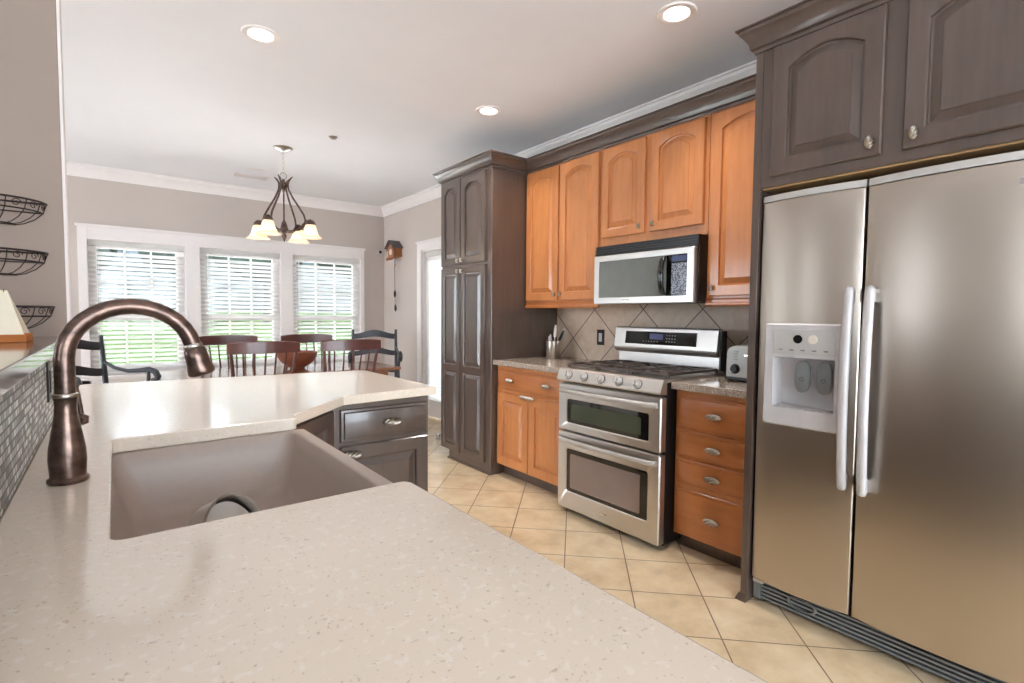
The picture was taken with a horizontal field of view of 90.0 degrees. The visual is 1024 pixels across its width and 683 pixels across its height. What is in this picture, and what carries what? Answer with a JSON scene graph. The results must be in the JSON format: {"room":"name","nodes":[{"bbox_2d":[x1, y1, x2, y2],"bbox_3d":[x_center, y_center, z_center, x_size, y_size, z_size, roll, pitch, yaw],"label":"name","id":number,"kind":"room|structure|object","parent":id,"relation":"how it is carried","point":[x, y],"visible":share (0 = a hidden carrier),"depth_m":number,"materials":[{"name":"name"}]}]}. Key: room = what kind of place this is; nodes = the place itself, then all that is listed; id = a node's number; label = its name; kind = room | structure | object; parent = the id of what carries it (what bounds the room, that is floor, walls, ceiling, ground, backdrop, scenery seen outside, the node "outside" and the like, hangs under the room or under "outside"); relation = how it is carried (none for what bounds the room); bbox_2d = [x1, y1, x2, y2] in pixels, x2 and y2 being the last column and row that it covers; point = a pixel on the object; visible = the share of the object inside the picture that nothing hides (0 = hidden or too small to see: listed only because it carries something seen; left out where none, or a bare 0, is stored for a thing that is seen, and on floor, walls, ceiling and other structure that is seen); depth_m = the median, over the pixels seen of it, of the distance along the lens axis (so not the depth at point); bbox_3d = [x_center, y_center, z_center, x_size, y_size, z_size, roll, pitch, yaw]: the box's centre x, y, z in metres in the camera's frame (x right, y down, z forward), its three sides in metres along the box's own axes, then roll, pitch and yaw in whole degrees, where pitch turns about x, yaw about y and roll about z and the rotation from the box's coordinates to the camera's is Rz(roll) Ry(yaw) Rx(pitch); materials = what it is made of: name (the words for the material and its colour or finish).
{"room":"kitchen","nodes":[
{"label":"kitchen","id":0,"kind":"room"},
{"bbox_2d":[0,420,52,519],"bbox_3d":[-0.617,0.662,0.444,0.142,1.114,3.800,-2,4,-38],"label":"wall","id":1,"kind":"structure","parent":0,"point":[52,420],"depth_m":1.10,"materials":[{"name":"tile"}]},
{"bbox_2d":[0,357,53,516],"bbox_3d":[-0.554,0.204,0.468,0.010,0.200,3.800,-2,4,-38],"label":"backsplash","id":2,"kind":"structure","parent":1,"relation":"attached to","point":[26,415],"depth_m":1.04,"materials":[{"name":"tile"}]},
{"bbox_2d":[0,336,57,396],"bbox_3d":[-0.745,0.090,0.311,0.525,0.040,3.799,-2,4,-38],"label":"countertop","id":3,"kind":"structure","parent":1,"relation":"on","point":[18,360],"depth_m":1.10,"materials":[{"name":"stone"}]},
{"bbox_2d":[0,333,32,342],"bbox_3d":[-1.588,-0.010,1.527,0.220,0.024,0.160,-2,4,-38],"label":"wooden board","id":4,"kind":"object","parent":3,"relation":"on","point":[25,337],"visible":1,"depth_m":1.52,"materials":[{"name":"brown wood"}]},
{"bbox_2d":[0,289,28,334],"bbox_3d":[-1.597,-0.090,1.506,0.245,0.138,0.135,-2,4,-38],"label":"desk calendar","id":5,"kind":"object","parent":4,"relation":"on","point":[11,321],"visible":0.98,"depth_m":1.53,"materials":[{"name":"paper"}]},
{"bbox_2d":[46,361,51,402],"bbox_3d":[-1.341,0.115,1.486,0.008,0.116,0.070,-2,4,-38],"label":"wall outlet","id":6,"kind":"object","parent":1,"relation":"attached to","point":[48,366],"visible":0.96,"depth_m":1.46,"materials":[{"name":"black plastic"}]},
{"bbox_2d":[49,370,51,392],"bbox_3d":[-1.339,0.115,1.488,0.003,0.066,0.032,-2,4,-38],"label":"receptacle","id":7,"kind":"object","parent":6,"relation":"attached to","point":[50,371],"depth_m":1.48,"materials":[{"name":"white plastic"}]},
{"bbox_2d":[56,0,71,322],"bbox_3d":[-1.736,-0.223,2.004,0.009,2.707,0.106,-2,4,-38],"label":"trim","id":8,"kind":"structure","parent":1,"relation":"attached to","point":[58,2],"depth_m":1.95,"materials":[{"name":"white paint"}]},
{"bbox_2d":[0,0,66,336],"bbox_3d":[-2.554,-0.197,1.364,2.068,2.707,0.110,-2,4,-38],"label":"wall","id":9,"kind":"structure","parent":0,"point":[30,136],"depth_m":1.88,"materials":[{"name":"paint"}]},
{"bbox_2d":[0,193,47,224],"bbox_3d":[-1.818,-0.462,1.766,0.316,0.089,0.136,-2,4,-38],"label":"wire basket","id":10,"kind":"object","parent":9,"relation":"attached to","point":[41,203],"visible":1,"depth_m":1.84,"materials":[{"name":"brown metal"}]},
{"bbox_2d":[0,247,48,275],"bbox_3d":[-1.821,-0.280,1.774,0.316,0.089,0.136,-2,4,-38],"label":"wire basket","id":11,"kind":"object","parent":9,"relation":"attached to","point":[21,251],"visible":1,"depth_m":1.84,"materials":[{"name":"brown metal"}]},
{"bbox_2d":[15,305,54,328],"bbox_3d":[-1.813,-0.083,1.792,0.316,0.089,0.136,-2,4,-38],"label":"wire basket","id":12,"kind":"object","parent":9,"relation":"attached to","point":[23,306],"visible":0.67,"depth_m":1.87,"materials":[{"name":"brown metal"}]},
{"bbox_2d":[67,175,383,376],"bbox_3d":[-4.662,-0.395,4.975,7.404,2.707,0.150,-2,4,-38],"label":"wall","id":13,"kind":"structure","parent":0,"point":[90,200],"depth_m":5.79,"materials":[{"name":"paint"}]},
{"bbox_2d":[87,245,185,374],"bbox_3d":[-4.016,-0.351,5.521,0.832,1.389,0.040,-2,4,-38],"label":"window","id":14,"kind":"structure","parent":13,"relation":"in","point":[89,248],"depth_m":5.47,"materials":[{"name":"white paint"}]},
{"bbox_2d":[87,239,186,373],"bbox_3d":[-3.969,-0.353,5.461,0.826,1.375,0.070,-2,4,-38],"label":"window blind","id":15,"kind":"object","parent":14,"relation":"attached to","point":[95,243],"visible":0.75,"depth_m":5.45,"materials":[{"name":"white plastic"}]},
{"bbox_2d":[74,222,364,384],"bbox_3d":[-3.201,-0.388,6.080,3.005,1.666,0.192,-2,4,-38],"label":"trim","id":16,"kind":"structure","parent":13,"relation":"attached to","point":[192,243],"depth_m":5.72,"materials":[{"name":"white paint"}]},
{"bbox_2d":[200,253,279,366],"bbox_3d":[-3.244,-0.375,6.126,0.846,1.389,0.040,-2,4,-38],"label":"window","id":17,"kind":"structure","parent":13,"relation":"in","point":[202,255],"depth_m":6.12,"materials":[{"name":"white paint"}]},
{"bbox_2d":[200,248,280,368],"bbox_3d":[-3.196,-0.376,6.065,0.840,1.375,0.070,-2,4,-38],"label":"window blind","id":18,"kind":"object","parent":17,"relation":"attached to","point":[206,251],"visible":0.76,"depth_m":6.08,"materials":[{"name":"white plastic"}]},
{"bbox_2d":[293,260,357,361],"bbox_3d":[-2.456,-0.399,6.742,0.865,1.389,0.040,-2,4,-38],"label":"window","id":19,"kind":"structure","parent":13,"relation":"in","point":[294,261],"depth_m":6.78,"materials":[{"name":"white paint"}]},
{"bbox_2d":[293,255,359,363],"bbox_3d":[-2.409,-0.401,6.681,0.859,1.375,0.070,-2,4,-38],"label":"window blind","id":20,"kind":"object","parent":19,"relation":"attached to","point":[295,257],"visible":0.7,"depth_m":6.67,"materials":[{"name":"white plastic"}]},
{"bbox_2d":[66,60,756,216],"bbox_3d":[-2.840,-1.559,2.600,7.204,0.115,5.727,-2,4,-38],"label":"trim","id":21,"kind":"structure","parent":13,"relation":"attached to","point":[73,169],"depth_m":5.32,"materials":[{"name":"white paint"}]},
{"bbox_2d":[99,313,351,363],"bbox_3d":[-16.715,-0.869,26.212,66.000,2.320,48.000,-2,4,-38],"label":"ground","id":22,"kind":"structure","parent":0,"point":[207,313],"depth_m":22.90,"materials":[{"name":"green plant"}]},
{"bbox_2d":[96,248,117,274],"bbox_3d":[-26.042,-5.724,29.695,5.794,9.131,5.605,-1,3,-22],"label":"tree","id":23,"kind":"object","parent":22,"relation":"on","point":[98,249],"visible":0.02,"depth_m":30.48,"materials":[{"name":"green plant"}]},
{"bbox_2d":[138,251,210,274],"bbox_3d":[-25.474,-6.671,39.116,5.548,9.462,5.442,-2,4,-38],"label":"tree","id":24,"kind":"object","parent":22,"relation":"on","point":[139,252],"visible":0.02,"depth_m":36.95,"materials":[{"name":"green plant"}]},
{"bbox_2d":[209,256,302,321],"bbox_3d":[-14.969,-5.468,30.799,6.016,9.231,5.914,-2,4,-38],"label":"tree","id":25,"kind":"object","parent":22,"relation":"on","point":[211,257],"visible":0.06,"depth_m":28.78,"materials":[{"name":"green plant"}]},
{"bbox_2d":[317,263,351,278],"bbox_3d":[-9.512,-5.634,32.508,6.359,9.661,5.791,-2,4,-38],"label":"tree","id":26,"kind":"object","parent":22,"relation":"on","point":[319,264],"visible":0.05,"depth_m":30.80,"materials":[{"name":"green plant"}]},
{"bbox_2d":[384,197,440,382],"bbox_3d":[1.327,-0.261,3.268,0.120,2.707,9.927,-2,4,-38],"label":"wall","id":27,"kind":"structure","parent":0,"point":[421,222],"depth_m":6.59,"materials":[{"name":"paint"}]},
{"bbox_2d":[384,240,402,311],"bbox_3d":[-1.544,-0.853,6.691,0.156,0.923,0.248,-2,4,-38],"label":"cuckoo clock","id":28,"kind":"object","parent":27,"relation":"attached to","point":[394,248],"visible":1,"depth_m":6.64,"materials":[{"name":"brown wood"}]},
{"bbox_2d":[416,237,440,383],"bbox_3d":[-0.786,-0.127,5.952,0.150,2.143,1.140,-2,4,-38],"label":"trim","id":29,"kind":"structure","parent":27,"relation":"attached to","point":[433,243],"depth_m":6.27,"materials":[{"name":"white paint"}]},
{"bbox_2d":[425,250,441,404],"bbox_3d":[-0.821,-0.158,5.942,0.034,1.800,0.724,-2,4,-38],"label":"window blind","id":30,"kind":"structure","parent":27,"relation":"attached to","point":[434,268],"depth_m":6.08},
{"bbox_2d":[427,255,440,419],"bbox_3d":[-0.794,-0.068,5.949,0.108,2.003,0.856,-2,4,-38],"label":"door","id":31,"kind":"structure","parent":27,"relation":"in","point":[434,410],"depth_m":6.17,"materials":[{"name":"white paint"}]},
{"bbox_2d":[525,150,602,307],"bbox_3d":[0.479,-0.800,3.899,0.391,1.093,0.788,-2,4,-38],"label":"upper cabinet","id":32,"kind":"object","parent":27,"relation":"attached to","point":[564,200],"visible":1,"depth_m":3.76,"materials":[{"name":"brown wood"}]},
{"bbox_2d":[597,329,604,344],"bbox_3d":[0.686,-0.033,3.976,0.008,0.120,0.074,-2,4,-38],"label":"wall outlet","id":33,"kind":"object","parent":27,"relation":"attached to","point":[600,333],"visible":1,"depth_m":3.97,"materials":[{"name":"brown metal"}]},
{"bbox_2d":[557,303,748,365],"bbox_3d":[1.028,-0.229,3.546,0.010,0.890,2.090,-2,4,-38],"label":"backsplash","id":34,"kind":"structure","parent":27,"relation":"attached to","point":[579,338],"depth_m":3.75,"materials":[{"name":"tile"}]},
{"bbox_2d":[601,114,711,246],"bbox_3d":[0.972,-0.968,3.263,0.391,0.685,0.796,-2,4,-38],"label":"upper cabinet","id":35,"kind":"object","parent":27,"relation":"attached to","point":[656,185],"visible":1,"depth_m":3.11,"materials":[{"name":"brown wood"}]},
{"bbox_2d":[594,234,707,303],"bbox_3d":[0.934,-0.427,3.241,0.496,0.381,0.760,-2,4,-38],"label":"microwave oven","id":36,"kind":"object","parent":35,"relation":"attached to","point":[672,270],"visible":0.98,"depth_m":3.05,"materials":[{"name":"silver metal"}]},
{"bbox_2d":[705,99,755,306],"bbox_3d":[1.369,-0.736,2.765,0.391,1.093,0.490,-2,4,-38],"label":"upper cabinet","id":37,"kind":"object","parent":27,"relation":"attached to","point":[732,128],"visible":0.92,"depth_m":2.75,"materials":[{"name":"brown wood"}]},
{"bbox_2d":[527,73,755,173],"bbox_3d":[0.877,-1.342,3.357,0.406,0.100,2.082,-2,4,-38],"label":"crown molding","id":38,"kind":"structure","parent":37,"relation":"attached to","point":[743,90],"depth_m":3.10,"materials":[{"name":"brown wood"}]},
{"bbox_2d":[61,0,803,206],"bbox_3d":[-1.591,-1.577,1.002,7.404,0.100,10.077,-2,4,-38],"label":"ceiling","id":39,"kind":"structure","parent":0,"point":[173,88],"depth_m":3.15,"materials":[{"name":"paint"}]},
{"bbox_2d":[231,172,269,180],"bbox_3d":[-2.782,-1.752,5.453,0.340,0.014,0.170,-2,4,-38],"label":"ceiling vent","id":40,"kind":"object","parent":39,"relation":"in","point":[237,174],"visible":1,"depth_m":5.43,"materials":[{"name":"white metal"}]},
{"bbox_2d":[246,167,264,171],"bbox_3d":[-2.594,-1.741,5.181,0.160,0.006,0.060,-2,4,-38],"label":"ceiling vent","id":41,"kind":"object","parent":39,"relation":"in","point":[250,168],"visible":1,"depth_m":5.18,"materials":[{"name":"white metal"}]},
{"bbox_2d":[241,24,279,44],"bbox_3d":[-1.315,-1.604,2.682,0.188,0.008,0.188,-2,4,-38],"label":"recessed light","id":42,"kind":"object","parent":39,"relation":"in","point":[256,33],"visible":1,"depth_m":2.67,"materials":[{"name":"white paint"}]},
{"bbox_2d":[246,145,321,243],"bbox_3d":[-2.022,-1.295,4.536,0.550,0.822,0.550,-2,4,-38],"label":"chandelier","id":43,"kind":"object","parent":39,"relation":"hanging from","point":[264,227],"visible":1,"depth_m":4.52,"materials":[{"name":"brown metal"}]},
{"bbox_2d":[328,135,337,139],"bbox_3d":[-1.477,-1.677,4.226,0.072,0.020,0.072,-2,4,-38],"label":"cap","id":44,"kind":"object","parent":39,"relation":"attached to","point":[331,137],"visible":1,"depth_m":4.21,"materials":[{"name":"silver metal"}]},
{"bbox_2d":[476,105,501,115],"bbox_3d":[-0.167,-1.643,3.656,0.188,0.008,0.188,-2,4,-38],"label":"recessed light","id":45,"kind":"object","parent":39,"relation":"in","point":[485,110],"visible":1,"depth_m":3.64,"materials":[{"name":"white paint"}]},
{"bbox_2d":[656,1,696,24],"bbox_3d":[0.792,-1.576,2.465,0.188,0.008,0.188,-2,4,-38],"label":"recessed light","id":46,"kind":"object","parent":39,"relation":"in","point":[675,13],"visible":1,"depth_m":2.46,"materials":[{"name":"white paint"}]},
{"bbox_2d":[428,416,954,682],"bbox_3d":[-0.197,1.183,2.250,3.804,0.100,10.077,-2,4,-38],"label":"floor","id":47,"kind":"structure","parent":0,"point":[691,592],"depth_m":2.40,"materials":[{"name":"tile"}]},
{"bbox_2d":[76,335,161,386],"bbox_3d":[-2.902,0.506,3.556,0.587,1.077,0.564,1,3,17],"label":"armchair","id":48,"kind":"object","parent":47,"relation":"on","point":[83,344],"visible":0.23,"depth_m":3.77,"materials":[{"name":"black paint"}]},
{"bbox_2d":[199,335,257,367],"bbox_3d":[-2.490,0.475,4.583,0.500,1.047,0.578,-2,4,-38],"label":"chair","id":49,"kind":"object","parent":47,"relation":"on","point":[218,340],"visible":0.21,"depth_m":4.75,"materials":[{"name":"brown wood"}]},
{"bbox_2d":[226,341,299,376],"bbox_3d":[-1.984,0.508,4.010,0.500,1.047,0.578,-2,4,-38],"label":"chair","id":50,"kind":"object","parent":47,"relation":"on","point":[255,347],"visible":0.27,"depth_m":3.75,"materials":[{"name":"brown wood"}]},
{"bbox_2d":[159,361,400,380],"bbox_3d":[-1.995,0.623,4.525,1.860,0.762,0.760,-2,4,-38],"label":"dining table","id":51,"kind":"object","parent":47,"relation":"on","point":[381,368],"visible":0.12,"depth_m":4.44,"materials":[{"name":"brown wood"}]},
{"bbox_2d":[277,350,317,368],"bbox_3d":[-1.913,0.165,4.564,0.344,0.150,0.344,-2,4,-38],"label":"wooden bowl","id":52,"kind":"object","parent":51,"relation":"on","point":[304,357],"visible":0.82,"depth_m":4.46,"materials":[{"name":"brown wood"}]},
{"bbox_2d":[281,334,331,363],"bbox_3d":[-1.931,0.458,5.020,0.500,1.047,0.578,-2,4,-38],"label":"chair","id":53,"kind":"object","parent":47,"relation":"on","point":[302,338],"visible":0.19,"depth_m":5.23,"materials":[{"name":"brown wood"}]},
{"bbox_2d":[288,410,333,446],"bbox_3d":[-1.102,0.704,1.916,0.810,0.876,0.850,-2,4,-38],"label":"base cabinet","id":54,"kind":"object","parent":47,"relation":"on","point":[321,426],"visible":0.06,"depth_m":1.97,"materials":[{"name":"brown wood"}]},
{"bbox_2d":[320,339,380,372],"bbox_3d":[-1.464,0.492,4.417,0.500,1.047,0.578,-2,4,-38],"label":"chair","id":55,"kind":"object","parent":47,"relation":"on","point":[344,345],"visible":0.31,"depth_m":4.16,"materials":[{"name":"brown wood"}]},
{"bbox_2d":[348,329,402,377],"bbox_3d":[-1.526,0.410,5.716,0.564,1.077,0.587,0,3,-16],"label":"armchair","id":56,"kind":"object","parent":47,"relation":"on","point":[398,356],"visible":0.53,"depth_m":5.96,"materials":[{"name":"black paint"}]},
{"bbox_2d":[332,395,427,491],"bbox_3d":[-0.704,0.681,2.443,0.463,0.876,0.511,-2,4,-38],"label":"base cabinet","id":57,"kind":"object","parent":47,"relation":"on","point":[389,438],"visible":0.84,"depth_m":2.28,"materials":[{"name":"brown wood"}]},
{"bbox_2d":[435,433,440,439],"bbox_3d":[-0.741,0.952,5.158,0.062,0.062,0.062,-2,4,-38],"label":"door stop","id":58,"kind":"object","parent":47,"relation":"on","point":[438,435],"visible":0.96,"depth_m":5.14,"materials":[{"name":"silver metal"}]},
{"bbox_2d":[432,149,556,475],"bbox_3d":[-0.140,-0.214,4.425,0.756,2.475,0.873,-2,4,-38],"label":"pantry cabinet","id":59,"kind":"object","parent":47,"relation":"on","point":[485,318],"visible":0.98,"depth_m":4.09,"materials":[{"name":"brown wood"}]},
{"bbox_2d":[497,365,563,493],"bbox_3d":[0.360,0.622,3.873,0.682,0.868,0.808,-2,4,-38],"label":"base cabinet","id":60,"kind":"object","parent":47,"relation":"on","point":[528,428],"visible":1,"depth_m":3.69,"materials":[{"name":"brown wood"}]},
{"bbox_2d":[493,356,601,372],"bbox_3d":[0.367,0.169,3.851,0.676,0.038,0.813,-2,4,-38],"label":"countertop","id":61,"kind":"structure","parent":60,"relation":"on","point":[544,364],"depth_m":3.78,"materials":[{"name":"brown stone"}]},
{"bbox_2d":[546,341,559,358],"bbox_3d":[0.329,0.067,4.128,0.108,0.138,0.107,-2,4,-38],"label":"utensil crock","id":62,"kind":"object","parent":61,"relation":"on","point":[552,349],"visible":0.92,"depth_m":4.08,"materials":[{"name":"silver metal"}]},
{"bbox_2d":[553,325,556,341],"bbox_3d":[0.347,-0.004,4.115,0.026,0.258,0.025,2,3,29],"label":"kitchen knife","id":63,"kind":"object","parent":62,"relation":"in","point":[555,327],"visible":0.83,"depth_m":4.10,"materials":[{"name":"silver metal"}]},
{"bbox_2d":[557,330,564,344],"bbox_3d":[0.363,0.017,4.083,0.135,0.222,0.022,3,4,43],"label":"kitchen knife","id":64,"kind":"object","parent":62,"relation":"in","point":[562,333],"visible":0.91,"depth_m":4.05,"materials":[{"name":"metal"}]},
{"bbox_2d":[557,326,726,545],"bbox_3d":[0.798,0.505,3.186,0.764,1.178,0.788,-2,4,-38],"label":"oven range","id":65,"kind":"object","parent":47,"relation":"on","point":[617,436],"visible":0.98,"depth_m":2.97,"materials":[{"name":"silver metal"}]},
{"bbox_2d":[558,381,679,545],"bbox_3d":[0.795,0.643,3.194,0.764,0.900,0.780,-2,4,-38],"label":"oven","id":66,"kind":"object","parent":65,"relation":"in","point":[617,439],"depth_m":2.88,"materials":[{"name":"silver metal"}]},
{"bbox_2d":[557,366,725,394],"bbox_3d":[0.813,0.216,3.184,0.728,0.085,0.784,-2,4,-38],"label":"cooktop","id":67,"kind":"object","parent":65,"relation":"in","point":[646,383],"depth_m":2.93,"materials":[{"name":"silver metal"}]},
{"bbox_2d":[674,390,745,568],"bbox_3d":[1.247,0.686,2.740,0.682,0.868,0.477,-2,4,-38],"label":"base cabinet","id":68,"kind":"object","parent":47,"relation":"on","point":[710,428],"visible":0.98,"depth_m":2.58,"materials":[{"name":"brown wood"}]},
{"bbox_2d":[671,375,746,398],"bbox_3d":[1.252,0.233,2.721,0.676,0.038,0.481,-2,4,-38],"label":"countertop","id":69,"kind":"structure","parent":68,"relation":"on","point":[717,385],"depth_m":2.60,"materials":[{"name":"brown stone"}]},
{"bbox_2d":[725,344,747,380],"bbox_3d":[1.307,0.118,2.698,0.220,0.194,0.290,-2,4,-38],"label":"toaster","id":70,"kind":"object","parent":69,"relation":"on","point":[737,355],"visible":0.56,"depth_m":2.70,"materials":[{"name":"silver metal"}]},
{"bbox_2d":[735,51,774,602],"bbox_3d":[1.344,-0.046,2.459,0.840,2.360,0.048,-2,4,-38],"label":"panel","id":71,"kind":"object","parent":47,"relation":"on","point":[746,591],"visible":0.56,"depth_m":2.21,"materials":[{"name":"brown wood"}]},
{"bbox_2d":[735,0,1023,194],"bbox_3d":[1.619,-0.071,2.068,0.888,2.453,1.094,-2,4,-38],"label":"upper cabinet","id":72,"kind":"object","parent":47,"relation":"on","point":[855,90],"visible":1,"depth_m":1.80,"materials":[{"name":"brown wood"}]},
{"bbox_2d":[752,150,1023,682],"bbox_3d":[1.608,0.272,2.065,0.837,1.743,0.912,-2,4,-38],"label":"refrigerator","id":73,"kind":"object","parent":47,"relation":"on","point":[889,490],"visible":1,"depth_m":1.79,"materials":[{"name":"grey metal"}]},
{"bbox_3d":[0.212,0.809,0.031,0.629,0.876,2.075,-2,4,-38],"label":"base cabinet","id":74,"kind":"object","parent":47,"relation":"on","visible":0},
{"bbox_2d":[0,370,767,682],"bbox_3d":[-0.165,0.296,1.070,1.340,0.038,4.260,-2,4,-38],"label":"countertop","id":75,"kind":"structure","parent":74,"relation":"on","point":[394,582],"depth_m":0.61,"materials":[{"name":"beige stone"}]},
{"bbox_2d":[46,298,214,486],"bbox_3d":[-0.788,0.091,1.074,0.289,0.362,0.088,-2,4,-38],"label":"kitchen faucet","id":76,"kind":"object","parent":75,"relation":"on","point":[67,456],"visible":1,"depth_m":1.00,"materials":[{"name":"brown metal"}]},
{"bbox_2d":[111,429,391,539],"bbox_3d":[-0.632,0.428,1.198,0.518,0.245,0.805,-2,4,-38],"label":"farmhouse sink","id":77,"kind":"object","parent":75,"relation":"in","point":[159,489],"visible":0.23,"depth_m":1.43,"materials":[{"name":"beige ceramic"}]},
{"bbox_2d":[187,492,261,525],"bbox_3d":[-0.584,0.404,1.059,0.118,0.174,0.174,1,3,9],"label":"sink drain","id":78,"kind":"object","parent":77,"relation":"in","point":[200,516],"visible":0.25,"depth_m":1.08,"materials":[{"name":"silver metal"}]},
{"bbox_2d":[207,502,248,521],"bbox_3d":[-0.581,0.404,1.058,0.067,0.135,0.149,1,3,9],"label":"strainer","id":79,"kind":"object","parent":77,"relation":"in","point":[222,510],"visible":0.15,"depth_m":1.08,"materials":[{"name":"silver metal"}]},
{"label":"outside","id":80,"kind":"structure","parent":0,"visible":0},
{"bbox_2d":[97,250,351,312],"bbox_3d":[-32.138,-8.786,56.991,110.000,12.553,30.968,-2,4,-38],"label":"trees","id":81,"kind":"object","parent":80,"point":[118,251],"visible":0.02,"depth_m":47.46,"materials":[{"name":"green plant"}]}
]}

